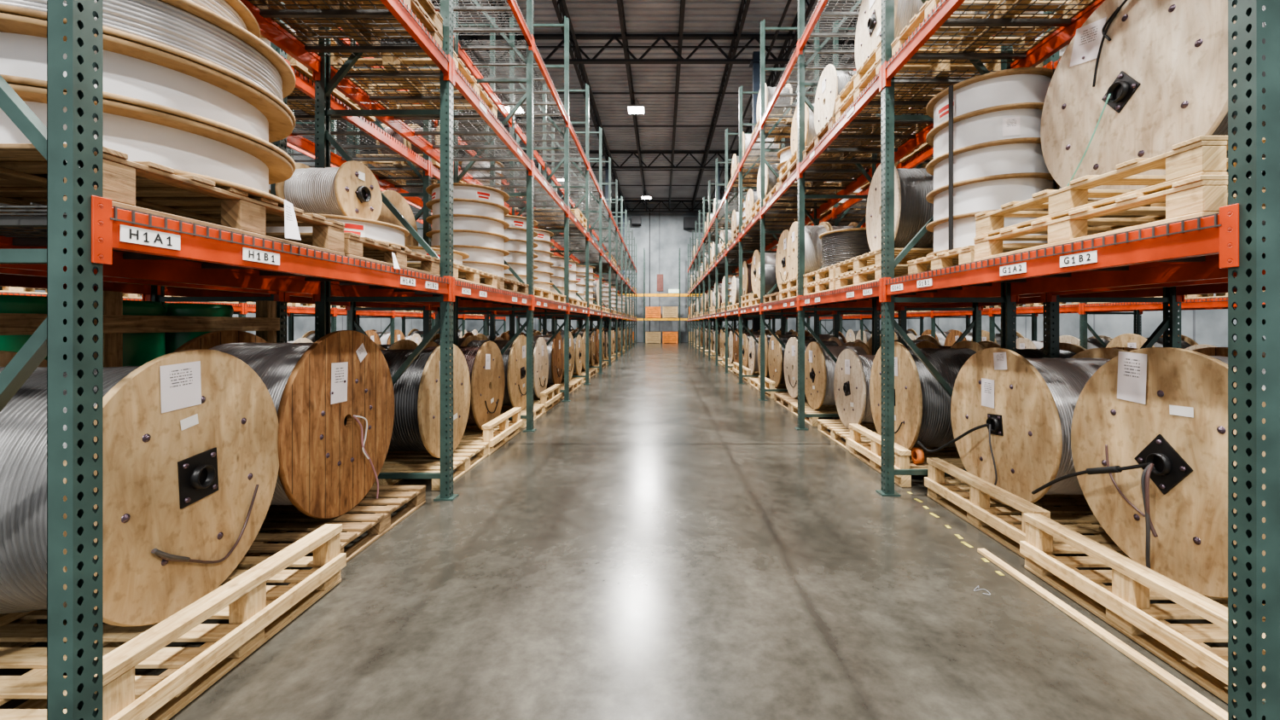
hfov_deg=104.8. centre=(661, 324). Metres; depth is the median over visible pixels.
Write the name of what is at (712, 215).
cable reel
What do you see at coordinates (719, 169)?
column
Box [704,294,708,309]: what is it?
cable reel
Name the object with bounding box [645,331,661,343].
wooden crate
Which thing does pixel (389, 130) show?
cable reel
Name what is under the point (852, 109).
label
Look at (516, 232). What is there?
cable reel
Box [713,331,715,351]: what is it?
cable reel
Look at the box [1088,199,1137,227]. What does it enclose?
cable reel
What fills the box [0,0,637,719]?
rack
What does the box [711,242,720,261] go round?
cable reel
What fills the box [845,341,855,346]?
cable reel
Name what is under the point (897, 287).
label
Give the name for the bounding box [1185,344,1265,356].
cable reel
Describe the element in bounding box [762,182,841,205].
wooden pallet
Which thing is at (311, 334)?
cable reel
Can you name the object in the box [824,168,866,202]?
cable reel
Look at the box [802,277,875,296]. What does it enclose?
wooden pallet
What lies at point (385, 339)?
cable reel
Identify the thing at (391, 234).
cable reel stack
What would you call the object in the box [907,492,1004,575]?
tape
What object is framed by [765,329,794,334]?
cable reel
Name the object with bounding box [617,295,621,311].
cable reel
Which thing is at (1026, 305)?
wooden pallet
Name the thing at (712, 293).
cable reel
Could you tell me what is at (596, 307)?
wooden pallet
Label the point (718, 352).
cable reel
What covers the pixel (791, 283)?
wooden pallet
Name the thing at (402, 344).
cable reel
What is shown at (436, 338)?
cable reel
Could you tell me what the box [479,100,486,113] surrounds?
label
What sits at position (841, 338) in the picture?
cable reel
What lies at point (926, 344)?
cable reel
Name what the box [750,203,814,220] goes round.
wooden pallet
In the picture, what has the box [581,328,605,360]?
cable reel
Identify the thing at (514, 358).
cable reel
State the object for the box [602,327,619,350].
cable reel
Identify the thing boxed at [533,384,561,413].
wooden pallet
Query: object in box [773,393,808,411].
wooden pallet
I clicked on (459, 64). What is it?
wooden pallet
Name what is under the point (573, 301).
wooden pallet
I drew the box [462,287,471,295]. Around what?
label
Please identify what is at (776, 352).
cable reel
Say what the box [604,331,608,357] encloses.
cable reel
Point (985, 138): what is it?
stack
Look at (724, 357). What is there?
wooden pallet
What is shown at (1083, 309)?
rack
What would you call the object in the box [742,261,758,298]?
cable reel
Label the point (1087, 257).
label
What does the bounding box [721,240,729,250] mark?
wooden pallet
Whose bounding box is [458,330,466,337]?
cable reel
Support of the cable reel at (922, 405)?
on the wooden pallet at (869, 451)
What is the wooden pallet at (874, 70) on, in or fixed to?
on the rack at (1229, 243)
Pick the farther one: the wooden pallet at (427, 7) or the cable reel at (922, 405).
the cable reel at (922, 405)
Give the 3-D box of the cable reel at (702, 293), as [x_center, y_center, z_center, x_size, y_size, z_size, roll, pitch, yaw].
[2.431,-1.042,24.800,0.778,1.060,1.060,0,0,-1]
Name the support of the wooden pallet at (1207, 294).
on the rack at (1083, 309)
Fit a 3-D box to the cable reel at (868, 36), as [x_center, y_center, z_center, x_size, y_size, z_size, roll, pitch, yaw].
[2.381,-2.892,4.720,0.770,0.960,0.960,0,0,2]
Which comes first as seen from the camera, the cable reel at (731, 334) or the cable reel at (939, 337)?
the cable reel at (939, 337)
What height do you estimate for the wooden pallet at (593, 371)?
0.140 m
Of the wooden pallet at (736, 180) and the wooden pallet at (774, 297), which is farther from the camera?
the wooden pallet at (736, 180)
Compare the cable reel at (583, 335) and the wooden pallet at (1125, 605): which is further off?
the cable reel at (583, 335)
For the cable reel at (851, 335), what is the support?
on the wooden pallet
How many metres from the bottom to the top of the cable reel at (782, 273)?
1.100 m
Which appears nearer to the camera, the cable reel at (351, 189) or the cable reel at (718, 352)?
the cable reel at (351, 189)
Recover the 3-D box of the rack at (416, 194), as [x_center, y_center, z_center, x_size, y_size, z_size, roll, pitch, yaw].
[-3.575,-2.100,17.767,1.140,7.000,32.750,0,0,0]
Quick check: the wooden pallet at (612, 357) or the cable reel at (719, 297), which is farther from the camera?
the wooden pallet at (612, 357)
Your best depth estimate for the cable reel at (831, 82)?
5.78 m
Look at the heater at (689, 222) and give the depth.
37.20 m
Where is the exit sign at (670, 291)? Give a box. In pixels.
[668,289,678,293]
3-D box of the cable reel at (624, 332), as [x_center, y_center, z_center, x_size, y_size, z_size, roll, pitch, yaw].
[-2.390,0.760,27.290,0.790,1.000,1.000,0,0,2]
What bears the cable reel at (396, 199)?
on the wooden pallet
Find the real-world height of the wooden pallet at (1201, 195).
0.145 m
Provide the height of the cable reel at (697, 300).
1.040 m
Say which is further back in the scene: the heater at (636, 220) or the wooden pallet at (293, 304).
the heater at (636, 220)
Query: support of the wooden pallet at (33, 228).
on the rack at (416, 194)
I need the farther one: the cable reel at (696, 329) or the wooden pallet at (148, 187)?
the cable reel at (696, 329)
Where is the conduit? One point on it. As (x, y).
(649, 212)
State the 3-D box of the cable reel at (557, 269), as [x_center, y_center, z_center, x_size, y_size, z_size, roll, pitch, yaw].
[-2.294,-0.900,9.640,0.877,0.777,0.877,0,0,-12]
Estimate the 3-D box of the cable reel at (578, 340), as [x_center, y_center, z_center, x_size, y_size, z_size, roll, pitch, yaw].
[-2.390,0.760,12.230,0.790,1.000,1.000,0,0,0]
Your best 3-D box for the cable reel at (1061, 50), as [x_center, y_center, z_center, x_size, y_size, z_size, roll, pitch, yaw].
[3.699,-2.700,4.720,0.837,0.857,0.837,0,0,-7]
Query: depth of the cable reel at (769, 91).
9.44 m
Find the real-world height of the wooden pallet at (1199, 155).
0.145 m
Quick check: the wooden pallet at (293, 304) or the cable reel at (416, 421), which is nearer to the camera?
the cable reel at (416, 421)
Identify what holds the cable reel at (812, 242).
on the wooden pallet at (791, 283)
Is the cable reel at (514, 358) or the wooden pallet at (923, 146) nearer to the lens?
the wooden pallet at (923, 146)
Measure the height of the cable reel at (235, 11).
0.197 m
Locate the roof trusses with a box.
[332,0,993,213]
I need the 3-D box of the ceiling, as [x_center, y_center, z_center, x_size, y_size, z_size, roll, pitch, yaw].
[0.000,-9.335,14.300,30.000,0.070,48.600,0,0,0]
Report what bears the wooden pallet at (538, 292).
on the rack at (89, 252)
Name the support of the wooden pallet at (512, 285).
on the rack at (89, 252)
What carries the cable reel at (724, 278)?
on the wooden pallet
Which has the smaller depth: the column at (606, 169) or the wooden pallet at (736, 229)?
the wooden pallet at (736, 229)
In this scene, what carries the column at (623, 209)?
on the floor
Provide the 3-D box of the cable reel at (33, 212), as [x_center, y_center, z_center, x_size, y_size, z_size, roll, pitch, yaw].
[-3.777,-0.872,3.310,0.470,0.720,0.720,0,0,2]
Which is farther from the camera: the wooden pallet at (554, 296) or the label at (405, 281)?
the wooden pallet at (554, 296)
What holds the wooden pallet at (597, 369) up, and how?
on the floor
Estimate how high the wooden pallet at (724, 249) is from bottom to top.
0.140 m
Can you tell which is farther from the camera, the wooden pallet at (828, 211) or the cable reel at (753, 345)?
the cable reel at (753, 345)
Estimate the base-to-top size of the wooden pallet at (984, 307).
0.140 m
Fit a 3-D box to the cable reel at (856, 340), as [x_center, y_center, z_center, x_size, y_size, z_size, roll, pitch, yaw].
[3.600,0.780,9.820,0.770,0.960,0.960,0,0,0]
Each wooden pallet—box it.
[0,143,344,255]
[0,286,46,294]
[0,523,346,719]
[33,227,66,235]
[34,288,171,298]
[139,294,238,303]
[244,485,425,569]
[245,302,291,306]
[249,0,442,54]
[252,302,331,308]
[265,232,440,276]
[274,0,442,35]
[286,53,375,121]
[300,303,345,308]
[331,48,497,121]
[355,154,465,185]
[373,442,488,490]
[407,261,497,288]
[458,276,529,295]
[459,407,523,454]
[500,404,544,427]
[504,285,551,300]
[533,209,587,226]
[533,215,587,230]
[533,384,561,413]
[534,291,566,303]
[542,296,578,306]
[546,384,573,399]
[560,378,581,390]
[562,372,590,383]
[574,368,596,378]
[577,299,587,308]
[588,302,594,309]
[588,361,605,368]
[588,365,599,372]
[594,304,600,311]
[604,356,613,361]
[710,350,723,360]
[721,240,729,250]
[721,245,758,254]
[721,302,737,308]
[721,356,734,367]
[727,174,757,187]
[727,238,770,247]
[727,304,733,311]
[727,364,749,372]
[732,362,759,377]
[733,159,779,176]
[733,222,744,236]
[733,230,780,241]
[733,302,738,309]
[740,216,797,231]
[740,293,765,302]
[740,300,750,308]
[742,366,767,383]
[749,378,770,389]
[750,114,793,144]
[750,195,766,215]
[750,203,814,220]
[750,296,787,306]
[757,375,788,398]
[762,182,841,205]
[762,292,797,303]
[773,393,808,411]
[779,146,872,180]
[779,157,872,186]
[779,276,829,291]
[779,286,829,300]
[790,402,840,426]
[802,116,926,160]
[802,265,869,285]
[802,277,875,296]
[804,219,858,226]
[811,202,866,222]
[817,419,878,451]
[834,39,1000,110]
[834,56,1000,125]
[834,248,933,276]
[834,264,930,289]
[847,424,969,487]
[860,157,933,189]
[890,0,1096,60]
[899,141,929,162]
[907,245,1036,274]
[924,458,1116,558]
[960,303,1025,308]
[973,174,1265,261]
[974,135,1265,237]
[994,302,1073,308]
[1019,513,1265,703]
[1033,302,1079,306]
[1035,56,1061,67]
[1043,494,1093,515]
[1087,293,1213,303]
[1153,292,1235,299]
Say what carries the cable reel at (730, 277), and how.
on the wooden pallet
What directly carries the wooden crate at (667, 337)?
on the floor
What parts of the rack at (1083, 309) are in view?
upright frame, upright frame, upright frame, upright frame, upright frame, upright frame, upright frame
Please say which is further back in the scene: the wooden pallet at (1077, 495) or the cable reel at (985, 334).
the cable reel at (985, 334)
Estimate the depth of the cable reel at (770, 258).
10.84 m
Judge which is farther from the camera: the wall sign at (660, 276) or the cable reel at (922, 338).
the wall sign at (660, 276)
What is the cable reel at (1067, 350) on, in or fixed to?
on the wooden pallet
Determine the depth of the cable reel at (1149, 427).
2.35 m
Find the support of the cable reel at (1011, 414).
on the wooden pallet at (976, 510)
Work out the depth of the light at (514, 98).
19.49 m
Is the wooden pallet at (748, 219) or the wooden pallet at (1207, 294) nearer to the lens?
the wooden pallet at (1207, 294)
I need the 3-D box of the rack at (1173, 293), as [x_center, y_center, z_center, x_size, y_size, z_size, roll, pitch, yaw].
[3.715,-2.100,17.867,1.140,7.000,32.750,0,0,0]
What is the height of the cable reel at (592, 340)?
1.060 m
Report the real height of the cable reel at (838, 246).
0.440 m
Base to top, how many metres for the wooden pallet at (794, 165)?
0.140 m
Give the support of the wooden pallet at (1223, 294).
on the rack at (1083, 309)
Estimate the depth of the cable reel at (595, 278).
15.58 m
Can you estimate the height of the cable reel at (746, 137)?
0.840 m
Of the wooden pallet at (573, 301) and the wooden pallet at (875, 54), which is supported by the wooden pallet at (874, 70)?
the wooden pallet at (875, 54)
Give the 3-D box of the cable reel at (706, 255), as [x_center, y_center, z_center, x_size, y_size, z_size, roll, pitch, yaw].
[2.227,-2.812,22.270,0.520,0.800,0.800,0,0,3]
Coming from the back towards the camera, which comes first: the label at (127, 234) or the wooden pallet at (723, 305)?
the wooden pallet at (723, 305)
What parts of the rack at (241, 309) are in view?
upright frame, upright frame, upright frame, upright frame, upright frame, upright frame, upright frame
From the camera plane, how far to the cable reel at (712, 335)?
22.02 m
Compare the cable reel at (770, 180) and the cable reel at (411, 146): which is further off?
the cable reel at (770, 180)
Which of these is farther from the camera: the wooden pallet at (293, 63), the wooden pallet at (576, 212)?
the wooden pallet at (576, 212)
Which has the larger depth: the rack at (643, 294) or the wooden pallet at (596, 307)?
the rack at (643, 294)
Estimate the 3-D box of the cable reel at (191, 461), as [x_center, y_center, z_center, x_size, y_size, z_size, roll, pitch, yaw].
[-2.455,0.670,2.110,0.920,1.120,1.120,0,0,-7]
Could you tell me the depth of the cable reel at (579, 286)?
11.96 m
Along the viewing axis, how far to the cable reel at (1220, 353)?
3.44 m
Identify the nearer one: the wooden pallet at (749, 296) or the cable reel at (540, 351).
the cable reel at (540, 351)
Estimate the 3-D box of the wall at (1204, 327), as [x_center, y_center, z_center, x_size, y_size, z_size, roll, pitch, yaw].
[15.150,-3.950,14.000,0.300,10.700,48.600,0,0,0]
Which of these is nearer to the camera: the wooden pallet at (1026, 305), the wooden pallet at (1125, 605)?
the wooden pallet at (1125, 605)
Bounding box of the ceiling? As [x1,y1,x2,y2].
[333,0,1000,203]
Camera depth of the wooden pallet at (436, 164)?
6.85 m
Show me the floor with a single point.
(666, 542)
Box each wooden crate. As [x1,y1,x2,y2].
[645,306,661,318]
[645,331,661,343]
[662,306,678,318]
[662,331,678,343]
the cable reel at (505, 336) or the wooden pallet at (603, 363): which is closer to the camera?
the cable reel at (505, 336)
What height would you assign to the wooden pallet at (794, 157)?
0.140 m
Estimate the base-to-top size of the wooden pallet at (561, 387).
0.140 m
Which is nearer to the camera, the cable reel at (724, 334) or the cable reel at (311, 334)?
the cable reel at (311, 334)
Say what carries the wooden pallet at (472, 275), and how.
on the rack at (89, 252)
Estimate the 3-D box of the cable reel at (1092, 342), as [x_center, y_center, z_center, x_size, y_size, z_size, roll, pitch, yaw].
[8.416,0.740,9.820,0.768,1.040,1.040,0,0,-3]
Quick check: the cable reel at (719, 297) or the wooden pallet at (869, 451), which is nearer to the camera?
the wooden pallet at (869, 451)
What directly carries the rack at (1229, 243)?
on the floor
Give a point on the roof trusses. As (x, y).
(729, 62)
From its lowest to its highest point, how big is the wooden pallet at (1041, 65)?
0.140 m
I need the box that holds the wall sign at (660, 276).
[657,273,663,290]
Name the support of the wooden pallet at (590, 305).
on the rack at (89, 252)
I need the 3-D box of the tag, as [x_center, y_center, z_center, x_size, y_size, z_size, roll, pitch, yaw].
[-1.685,-0.457,2.671,0.030,0.214,0.948,0,0,0]
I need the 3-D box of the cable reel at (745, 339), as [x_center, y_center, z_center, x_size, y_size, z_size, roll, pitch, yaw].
[2.610,0.760,13.480,0.790,1.000,1.000,0,0,-3]
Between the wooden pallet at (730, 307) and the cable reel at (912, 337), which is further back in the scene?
the cable reel at (912, 337)
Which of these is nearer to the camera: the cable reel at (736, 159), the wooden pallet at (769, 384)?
the wooden pallet at (769, 384)
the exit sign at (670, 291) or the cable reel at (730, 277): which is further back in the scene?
the exit sign at (670, 291)
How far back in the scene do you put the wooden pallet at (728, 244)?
13.35 m
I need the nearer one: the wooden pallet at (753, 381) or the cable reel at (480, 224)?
the cable reel at (480, 224)
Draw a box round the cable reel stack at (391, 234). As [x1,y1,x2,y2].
[265,213,409,250]
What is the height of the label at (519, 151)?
0.050 m
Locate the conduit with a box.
[649,212,650,331]
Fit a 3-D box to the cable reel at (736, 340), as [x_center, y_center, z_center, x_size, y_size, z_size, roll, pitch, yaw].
[2.616,0.710,14.840,0.768,1.100,1.100,0,0,-2]
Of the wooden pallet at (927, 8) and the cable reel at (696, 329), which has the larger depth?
the cable reel at (696, 329)
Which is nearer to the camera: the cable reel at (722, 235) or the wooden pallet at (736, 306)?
the wooden pallet at (736, 306)
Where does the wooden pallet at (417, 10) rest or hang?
on the rack at (89, 252)
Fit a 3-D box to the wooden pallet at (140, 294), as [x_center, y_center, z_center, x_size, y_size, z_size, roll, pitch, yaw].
[-8.180,-0.442,8.350,1.080,0.140,1.120,0,0,0]
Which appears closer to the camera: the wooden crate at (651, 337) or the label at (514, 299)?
the label at (514, 299)
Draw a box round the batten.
[977,548,1234,719]
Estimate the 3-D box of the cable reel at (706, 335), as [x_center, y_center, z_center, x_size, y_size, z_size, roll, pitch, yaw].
[2.616,0.740,24.880,0.768,1.040,1.040,0,0,2]
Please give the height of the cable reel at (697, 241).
0.800 m
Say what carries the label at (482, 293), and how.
attached to the rack at (89, 252)
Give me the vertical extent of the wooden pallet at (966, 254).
0.130 m
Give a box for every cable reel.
[0,0,295,207]
[0,349,279,626]
[33,211,46,233]
[173,330,394,518]
[189,0,260,39]
[260,24,337,91]
[274,160,382,221]
[286,337,313,343]
[301,331,314,343]
[365,330,381,344]
[371,329,405,344]
[376,123,412,153]
[376,190,418,246]
[376,343,471,458]
[379,339,418,349]
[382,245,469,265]
[404,333,421,344]
[407,124,440,154]
[407,328,430,340]
[424,341,504,430]
[425,182,509,278]
[431,333,488,346]
[458,157,503,185]
[458,329,477,335]
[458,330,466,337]
[460,335,526,411]
[462,331,509,340]
[494,337,548,398]
[504,215,538,284]
[519,332,564,384]
[533,228,553,290]
[533,329,555,335]
[533,331,574,381]
[550,256,564,295]
[550,334,582,375]
[558,331,590,370]
[569,260,578,298]
[569,331,595,366]
[573,329,599,363]
[576,265,595,303]
[576,274,585,300]
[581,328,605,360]
[592,329,612,354]
[593,276,603,303]
[593,279,599,305]
[602,281,611,308]
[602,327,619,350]
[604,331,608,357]
[606,328,621,347]
[610,286,615,309]
[611,330,615,354]
[617,294,625,312]
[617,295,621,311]
[622,329,625,345]
[624,301,628,314]
[628,299,631,314]
[696,238,705,250]
[696,297,698,311]
[696,329,698,343]
[701,292,703,309]
[701,326,712,346]
[704,253,708,269]
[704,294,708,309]
[704,328,721,349]
[706,212,715,229]
[707,327,724,343]
[710,290,718,308]
[710,330,714,350]
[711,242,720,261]
[713,197,728,216]
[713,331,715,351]
[714,283,721,304]
[717,292,721,308]
[717,329,720,354]
[719,227,732,251]
[719,329,743,357]
[721,276,729,304]
[722,329,744,358]
[727,275,738,302]
[728,331,752,362]
[731,153,738,176]
[731,209,744,238]
[731,276,738,304]
[733,329,759,363]
[742,131,760,157]
[742,198,746,222]
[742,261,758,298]
[742,333,771,367]
[744,188,757,219]
[748,336,758,374]
[750,250,776,293]
[756,82,792,122]
[756,162,779,198]
[756,261,779,297]
[757,331,797,378]
[764,143,779,155]
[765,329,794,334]
[768,333,814,387]
[775,229,797,288]
[775,330,806,334]
[777,145,791,182]
[783,337,843,398]
[786,221,830,279]
[790,103,833,154]
[804,331,846,343]
[804,342,872,409]
[814,64,879,133]
[819,227,871,269]
[822,339,863,345]
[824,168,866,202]
[825,221,861,231]
[833,349,875,429]
[845,329,867,343]
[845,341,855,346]
[855,0,974,70]
[855,330,872,343]
[866,162,933,251]
[866,335,941,353]
[869,340,985,454]
[894,328,917,340]
[907,333,919,340]
[915,340,998,348]
[917,348,1128,506]
[920,329,954,345]
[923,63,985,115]
[944,330,984,346]
[971,330,1023,345]
[980,343,1086,358]
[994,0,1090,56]
[1016,337,1046,349]
[1031,347,1265,598]
[1040,0,1265,200]
[1059,335,1112,349]
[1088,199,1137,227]
[1105,333,1198,349]
[1111,347,1265,362]
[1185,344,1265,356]
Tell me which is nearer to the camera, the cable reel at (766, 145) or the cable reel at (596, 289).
the cable reel at (766, 145)
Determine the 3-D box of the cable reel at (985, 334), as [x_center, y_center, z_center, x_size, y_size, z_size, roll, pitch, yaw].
[8.425,0.710,12.330,0.820,1.100,1.100,0,0,0]
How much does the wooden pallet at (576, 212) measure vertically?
0.140 m
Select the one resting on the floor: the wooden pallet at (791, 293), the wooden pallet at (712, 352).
the wooden pallet at (712, 352)
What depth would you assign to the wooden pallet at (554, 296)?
8.29 m
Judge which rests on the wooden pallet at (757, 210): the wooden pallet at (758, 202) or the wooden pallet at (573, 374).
the wooden pallet at (758, 202)
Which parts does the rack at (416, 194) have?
upright frame, upright frame, upright frame, upright frame, upright frame, upright frame, upright frame, upright frame, upright frame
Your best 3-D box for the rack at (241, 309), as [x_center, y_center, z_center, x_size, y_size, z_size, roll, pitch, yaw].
[-8.145,-2.100,12.747,1.140,7.000,22.710,0,0,0]
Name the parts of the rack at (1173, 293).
upright frame, upright frame, upright frame, upright frame, upright frame, upright frame, upright frame, upright frame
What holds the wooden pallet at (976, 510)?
on the floor
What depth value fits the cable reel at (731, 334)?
15.89 m
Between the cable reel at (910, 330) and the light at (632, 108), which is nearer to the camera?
the cable reel at (910, 330)
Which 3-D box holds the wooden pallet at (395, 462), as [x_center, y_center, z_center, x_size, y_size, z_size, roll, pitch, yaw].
[-2.380,1.330,4.700,1.080,0.140,1.120,0,0,0]
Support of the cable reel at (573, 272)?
on the wooden pallet
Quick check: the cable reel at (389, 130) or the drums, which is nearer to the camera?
the drums
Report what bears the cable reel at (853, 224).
on the wooden pallet at (791, 283)
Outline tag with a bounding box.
[284,199,399,268]
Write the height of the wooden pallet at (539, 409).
0.140 m
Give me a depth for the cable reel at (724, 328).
23.37 m
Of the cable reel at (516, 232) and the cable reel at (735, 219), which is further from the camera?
the cable reel at (735, 219)
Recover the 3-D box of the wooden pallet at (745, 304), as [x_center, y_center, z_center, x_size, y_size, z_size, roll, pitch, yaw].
[2.400,-0.442,10.960,1.080,0.140,1.120,0,0,0]
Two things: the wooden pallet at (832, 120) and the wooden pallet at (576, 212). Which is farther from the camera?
the wooden pallet at (576, 212)
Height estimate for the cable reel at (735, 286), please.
0.800 m
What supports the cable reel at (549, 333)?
on the wooden pallet
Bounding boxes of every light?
[503,98,525,113]
[627,98,645,113]
[641,190,651,198]
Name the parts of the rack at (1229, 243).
upright frame, upright frame, upright frame, upright frame, upright frame, upright frame, upright frame, upright frame, upright frame, upright frame, upright frame, upright frame, upright frame, upright frame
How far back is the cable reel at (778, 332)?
13.40 m
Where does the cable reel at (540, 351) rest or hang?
on the wooden pallet at (548, 398)
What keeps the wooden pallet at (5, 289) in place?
on the rack at (241, 309)
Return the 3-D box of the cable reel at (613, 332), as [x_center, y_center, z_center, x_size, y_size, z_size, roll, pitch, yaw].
[-2.390,0.760,20.910,0.790,1.000,1.000,0,0,3]
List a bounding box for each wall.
[34,110,466,341]
[466,203,855,342]
[855,198,1265,347]
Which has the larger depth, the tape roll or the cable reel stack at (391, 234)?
the tape roll
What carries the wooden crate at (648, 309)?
on the rack at (643, 294)
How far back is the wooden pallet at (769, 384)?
9.63 m
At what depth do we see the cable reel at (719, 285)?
18.16 m
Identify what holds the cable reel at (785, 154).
on the wooden pallet at (776, 186)
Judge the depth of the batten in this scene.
2.12 m
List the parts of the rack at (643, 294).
upright frame, upright frame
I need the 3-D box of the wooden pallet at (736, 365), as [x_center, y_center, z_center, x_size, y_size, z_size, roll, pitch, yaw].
[2.590,1.244,13.480,1.121,0.313,1.160,0,0,0]
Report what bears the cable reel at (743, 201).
on the wooden pallet at (736, 229)
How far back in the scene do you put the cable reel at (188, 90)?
1.87 m
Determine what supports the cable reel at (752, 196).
on the wooden pallet at (748, 219)
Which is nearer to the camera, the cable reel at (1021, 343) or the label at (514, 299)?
the label at (514, 299)
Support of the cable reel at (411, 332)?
on the wooden pallet
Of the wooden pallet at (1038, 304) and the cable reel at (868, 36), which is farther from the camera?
the wooden pallet at (1038, 304)
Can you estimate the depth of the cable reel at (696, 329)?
30.91 m
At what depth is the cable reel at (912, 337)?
15.84 m
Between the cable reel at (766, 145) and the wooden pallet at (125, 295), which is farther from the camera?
the cable reel at (766, 145)
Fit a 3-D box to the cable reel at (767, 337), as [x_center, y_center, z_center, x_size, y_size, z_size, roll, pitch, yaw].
[2.625,0.710,10.970,0.820,1.100,1.100,0,0,1]
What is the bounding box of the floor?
[0,342,1265,719]
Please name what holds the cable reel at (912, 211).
on the wooden pallet at (872, 258)
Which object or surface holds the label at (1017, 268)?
attached to the rack at (1229, 243)
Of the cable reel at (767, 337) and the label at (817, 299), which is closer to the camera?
the label at (817, 299)
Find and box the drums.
[0,290,279,506]
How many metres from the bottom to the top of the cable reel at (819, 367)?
1.000 m
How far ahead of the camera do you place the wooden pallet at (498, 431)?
5.73 m
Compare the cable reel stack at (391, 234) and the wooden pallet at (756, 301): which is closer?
the cable reel stack at (391, 234)
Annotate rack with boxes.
[0,0,614,343]
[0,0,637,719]
[0,110,506,344]
[622,247,702,343]
[686,0,1279,719]
[707,0,1265,358]
[819,296,1265,349]
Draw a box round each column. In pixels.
[603,162,611,329]
[620,209,625,327]
[713,163,721,327]
[748,51,760,331]
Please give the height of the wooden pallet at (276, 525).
0.140 m
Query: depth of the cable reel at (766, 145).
11.90 m
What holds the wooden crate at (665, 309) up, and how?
on the rack at (643, 294)
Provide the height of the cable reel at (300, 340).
0.960 m
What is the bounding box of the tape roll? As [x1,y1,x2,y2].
[911,448,924,464]
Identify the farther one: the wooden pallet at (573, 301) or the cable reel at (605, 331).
the cable reel at (605, 331)
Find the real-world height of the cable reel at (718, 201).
0.800 m
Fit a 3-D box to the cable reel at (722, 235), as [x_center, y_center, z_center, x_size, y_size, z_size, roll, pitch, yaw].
[2.454,-2.892,17.270,0.770,0.960,0.960,0,0,-2]
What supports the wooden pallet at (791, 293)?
on the rack at (1229, 243)
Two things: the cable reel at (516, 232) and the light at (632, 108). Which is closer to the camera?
the cable reel at (516, 232)
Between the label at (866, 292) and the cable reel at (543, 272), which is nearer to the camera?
the label at (866, 292)
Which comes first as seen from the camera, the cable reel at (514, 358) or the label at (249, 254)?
the label at (249, 254)
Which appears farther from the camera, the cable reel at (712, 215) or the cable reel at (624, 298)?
the cable reel at (624, 298)
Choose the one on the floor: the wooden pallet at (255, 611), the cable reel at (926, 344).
the wooden pallet at (255, 611)
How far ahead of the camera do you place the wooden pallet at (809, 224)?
10.62 m
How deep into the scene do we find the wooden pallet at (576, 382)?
10.82 m
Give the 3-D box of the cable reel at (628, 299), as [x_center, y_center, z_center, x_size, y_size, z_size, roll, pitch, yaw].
[-2.275,-1.030,30.940,0.920,1.036,0.920,0,0,-3]
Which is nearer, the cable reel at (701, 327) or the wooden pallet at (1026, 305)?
the wooden pallet at (1026, 305)
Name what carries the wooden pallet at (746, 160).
on the rack at (1229, 243)
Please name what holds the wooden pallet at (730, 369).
on the floor
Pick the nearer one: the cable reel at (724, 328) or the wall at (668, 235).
the cable reel at (724, 328)
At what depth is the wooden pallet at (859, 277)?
4.71 m
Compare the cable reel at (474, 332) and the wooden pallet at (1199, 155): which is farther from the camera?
the cable reel at (474, 332)
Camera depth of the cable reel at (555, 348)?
9.52 m
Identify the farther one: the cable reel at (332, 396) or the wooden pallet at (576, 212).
the wooden pallet at (576, 212)
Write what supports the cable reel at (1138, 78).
on the wooden pallet at (1199, 155)
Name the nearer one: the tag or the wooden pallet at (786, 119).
the tag
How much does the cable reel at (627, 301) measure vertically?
0.800 m
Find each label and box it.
[119,224,180,250]
[242,247,279,265]
[400,276,415,286]
[425,280,437,290]
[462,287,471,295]
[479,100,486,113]
[479,290,486,296]
[512,296,517,302]
[517,147,522,157]
[809,150,814,159]
[814,296,820,302]
[846,105,854,118]
[846,291,854,297]
[863,288,872,295]
[890,283,902,291]
[917,278,931,287]
[1000,261,1026,275]
[1059,250,1097,267]
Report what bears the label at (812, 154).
attached to the rack at (1229, 243)
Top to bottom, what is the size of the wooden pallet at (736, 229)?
0.140 m
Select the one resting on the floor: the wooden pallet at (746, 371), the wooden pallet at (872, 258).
the wooden pallet at (746, 371)
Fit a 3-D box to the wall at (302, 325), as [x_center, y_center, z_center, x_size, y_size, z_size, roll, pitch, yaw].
[-15.150,-3.950,14.000,0.300,10.700,48.600,0,0,0]
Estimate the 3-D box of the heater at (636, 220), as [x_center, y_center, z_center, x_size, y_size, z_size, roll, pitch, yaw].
[-1.900,-7.900,37.600,0.700,0.600,0.800,0,0,0]
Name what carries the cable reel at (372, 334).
on the wooden pallet
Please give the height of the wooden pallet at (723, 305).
0.140 m
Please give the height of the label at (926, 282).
0.050 m
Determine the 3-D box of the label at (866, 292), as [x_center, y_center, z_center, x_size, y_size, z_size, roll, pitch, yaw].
[1.826,-0.285,4.362,0.004,0.050,0.180,0,0,0]
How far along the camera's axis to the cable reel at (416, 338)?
15.81 m
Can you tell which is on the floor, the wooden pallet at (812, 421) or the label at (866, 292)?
the wooden pallet at (812, 421)
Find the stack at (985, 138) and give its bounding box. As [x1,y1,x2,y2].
[925,67,1059,257]
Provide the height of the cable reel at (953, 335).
1.100 m
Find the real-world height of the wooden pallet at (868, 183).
0.140 m
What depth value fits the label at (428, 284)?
3.61 m
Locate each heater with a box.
[631,215,640,226]
[683,216,697,229]
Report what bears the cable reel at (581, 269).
on the wooden pallet
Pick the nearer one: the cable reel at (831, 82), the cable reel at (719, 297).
the cable reel at (831, 82)

